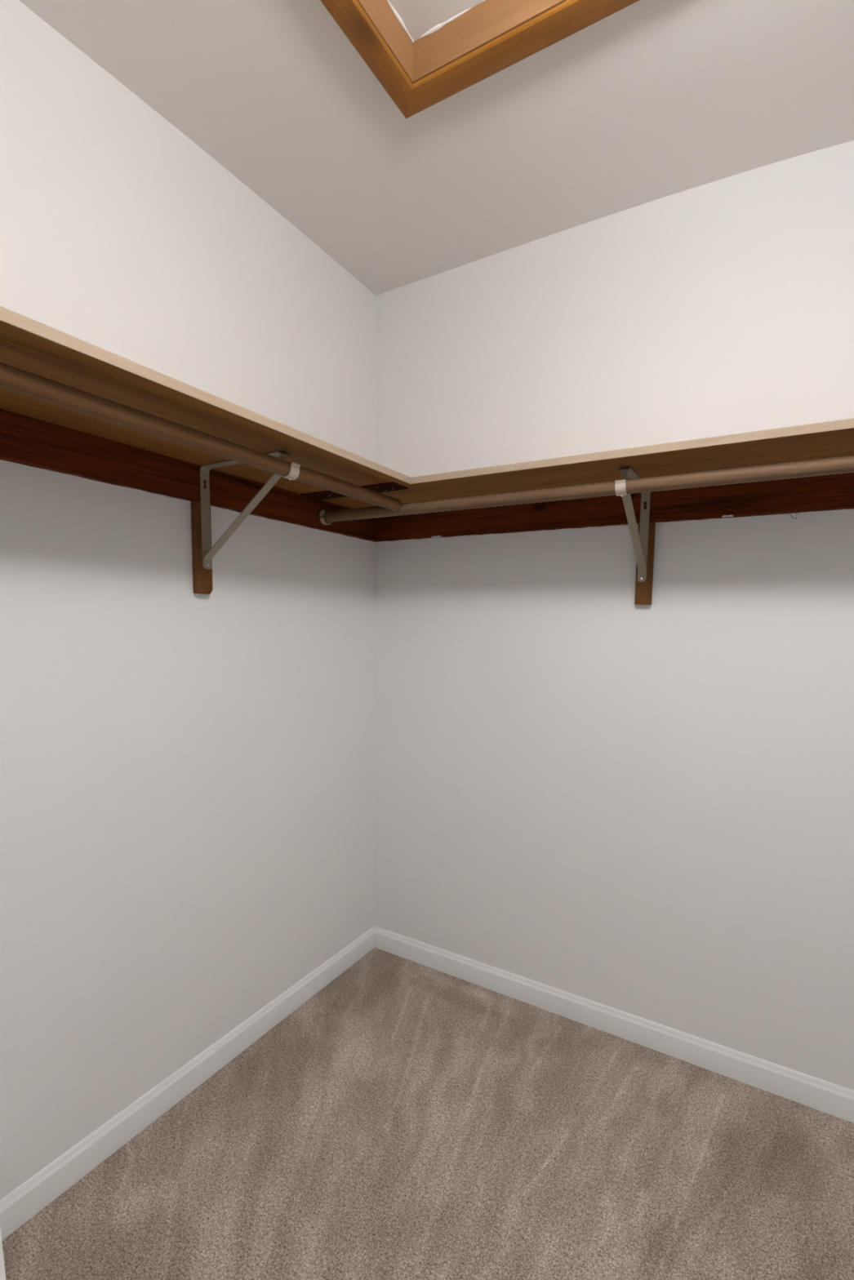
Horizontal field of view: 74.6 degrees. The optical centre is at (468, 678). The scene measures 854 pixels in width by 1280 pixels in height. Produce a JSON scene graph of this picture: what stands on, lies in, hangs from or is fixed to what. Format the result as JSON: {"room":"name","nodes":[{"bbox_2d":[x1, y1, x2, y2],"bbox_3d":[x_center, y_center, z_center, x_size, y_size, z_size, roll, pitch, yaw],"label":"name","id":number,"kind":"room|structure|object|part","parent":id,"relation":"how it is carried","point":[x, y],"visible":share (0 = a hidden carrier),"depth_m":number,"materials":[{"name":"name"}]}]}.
{"room":"walk-in closet","nodes":[
{"label":"walk-in closet","id":0,"kind":"room"},
{"bbox_2d":[0,0,375,1199],"bbox_3d":[-0.994,-0.154,1.063,0.120,2.620,2.690,4,6,29],"label":"wall","id":1,"kind":"structure","parent":0,"point":[187,778],"depth_m":1.36,"materials":[{"name":"paint"}]},
{"bbox_2d":[0,1226,5,1279],"bbox_3d":[-0.811,1.106,0.849,0.538,0.160,0.364,4,6,29],"label":"trim","id":2,"kind":"structure","parent":1,"relation":"attached to","point":[2,1274],"depth_m":0.97,"materials":[{"name":"paint"}]},
{"bbox_2d":[0,927,374,1240],"bbox_3d":[-0.963,1.115,1.147,0.012,0.080,2.436,4,6,29],"label":"baseboard","id":3,"kind":"structure","parent":1,"relation":"attached to","point":[28,1198],"depth_m":1.44,"materials":[{"name":"paint"}]},
{"bbox_2d":[0,408,378,542],"bbox_3d":[-0.807,-0.478,1.218,0.019,0.091,1.950,4,6,29],"label":"cleat","id":4,"kind":"object","parent":1,"relation":"attached to","point":[24,440],"visible":0.89,"depth_m":1.30,"materials":[{"name":"brown wood"}]},
{"bbox_2d":[0,306,410,493],"bbox_3d":[-0.723,-0.507,0.967,0.402,0.018,1.596,4,6,29],"label":"closet shelf","id":5,"kind":"object","parent":4,"relation":"on","point":[26,344],"visible":0.84,"depth_m":1.06,"materials":[{"name":"brown wood"}]},
{"bbox_2d":[300,482,408,500],"bbox_3d":[-0.344,-0.555,1.664,0.350,0.006,0.071,4,6,29],"label":"batten","id":6,"kind":"object","parent":5,"relation":"attached to","point":[388,486],"visible":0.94,"depth_m":1.64,"materials":[{"name":"brown wood"}]},
{"bbox_2d":[319,510,331,524],"bbox_3d":[-0.461,-0.519,1.810,0.016,0.043,0.048,4,6,29],"label":"socket","id":7,"kind":"object","parent":4,"relation":"attached to","point":[323,522],"visible":0.6,"depth_m":1.79,"materials":[{"name":"plastic"}]},
{"bbox_2d":[324,454,853,522],"bbox_3d":[0.618,-0.446,1.220,2.471,0.034,0.034,4,6,29],"label":"closet rod","id":8,"kind":"object","parent":7,"relation":"attached to","point":[845,464],"visible":0.97,"depth_m":1.33,"materials":[{"name":"brown wood"}]},
{"bbox_2d":[191,501,213,594],"bbox_3d":[-0.690,-0.336,1.450,0.019,0.232,0.045,4,6,29],"label":"cleat","id":9,"kind":"object","parent":1,"relation":"attached to","point":[202,577],"visible":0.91,"depth_m":1.44,"materials":[{"name":"brown wood"}]},
{"bbox_2d":[200,451,300,569],"bbox_3d":[-0.536,-0.403,1.365,0.324,0.257,0.025,4,6,29],"label":"shelf bracket","id":10,"kind":"object","parent":9,"relation":"attached to","point":[208,553],"visible":0.88,"depth_m":1.42,"materials":[{"name":"metal"}]},
{"bbox_2d":[0,362,400,511],"bbox_3d":[-0.609,-0.450,0.936,0.034,0.034,1.644,4,6,29],"label":"closet rod","id":11,"kind":"object","parent":10,"relation":"on","point":[12,379],"visible":0.99,"depth_m":1.01,"materials":[{"name":"brown wood"}]},
{"bbox_2d":[1,947,853,1279],"bbox_3d":[0.129,1.281,0.566,2.740,0.100,2.690,4,6,29],"label":"floor","id":12,"kind":"structure","parent":0,"point":[408,1120],"depth_m":1.32,"materials":[{"name":"carpet"}]},
{"bbox_2d":[18,0,853,295],"bbox_3d":[0.175,-1.269,0.322,2.600,0.176,2.550,4,6,29],"label":"ceiling","id":13,"kind":"structure","parent":0,"point":[651,100],"depth_m":1.28,"materials":[{"name":"paint"}]},
{"bbox_2d":[320,0,639,119],"bbox_3d":[0.047,-1.290,0.917,0.673,0.107,0.444,4,6,29],"label":"skylight","id":14,"kind":"object","parent":13,"relation":"attached to","point":[423,53],"visible":1,"depth_m":1.12,"materials":[{"name":"brown wood"}]},
{"bbox_3d":[-0.223,-1.269,1.068,0.058,0.027,0.444,4,6,29],"label":"casing","id":15,"kind":"part","parent":14,"relation":"part of","materials":[{"name":"brown wood"}]},
{"bbox_3d":[0.048,-1.331,0.913,0.556,0.016,0.327,4,6,29],"label":"hatch panel","id":16,"kind":"part","parent":14,"relation":"part of","materials":[{"name":"paint"}]},
{"bbox_2d":[374,140,853,1090],"bbox_3d":[0.773,-0.169,1.558,2.500,2.620,0.120,4,6,29],"label":"wall","id":17,"kind":"structure","parent":0,"point":[583,789],"depth_m":1.65,"materials":[{"name":"paint"}]},
{"bbox_2d":[320,417,853,508],"bbox_3d":[0.666,-0.515,1.316,2.499,0.018,0.353,4,6,29],"label":"closet shelf","id":18,"kind":"object","parent":17,"relation":"attached to","point":[834,438],"visible":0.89,"depth_m":1.33,"materials":[{"name":"brown wood"}]},
{"bbox_2d":[373,925,853,1123],"bbox_3d":[0.718,1.100,1.621,2.500,0.080,0.012,4,6,29],"label":"baseboard","id":19,"kind":"structure","parent":17,"relation":"attached to","point":[823,1095],"depth_m":1.72,"materials":[{"name":"paint"}]},
{"bbox_2d":[376,472,853,542],"bbox_3d":[0.753,-0.472,1.462,2.480,0.092,0.020,4,6,29],"label":"cleat","id":20,"kind":"object","parent":17,"relation":"attached to","point":[834,491],"visible":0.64,"depth_m":1.60,"materials":[{"name":"brown wood"}]},
{"bbox_2d":[634,521,655,604],"bbox_3d":[0.509,-0.330,1.610,0.045,0.232,0.019,4,6,29],"label":"cleat","id":21,"kind":"object","parent":17,"relation":"attached to","point":[643,590],"visible":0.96,"depth_m":1.60,"materials":[{"name":"brown wood"}]},
{"bbox_2d":[614,467,650,582],"bbox_3d":[0.431,-0.395,1.468,0.025,0.257,0.293,4,6,29],"label":"shelf bracket","id":22,"kind":"object","parent":21,"relation":"attached to","point":[640,540],"visible":0.84,"depth_m":1.54,"materials":[{"name":"metal"}]}
]}

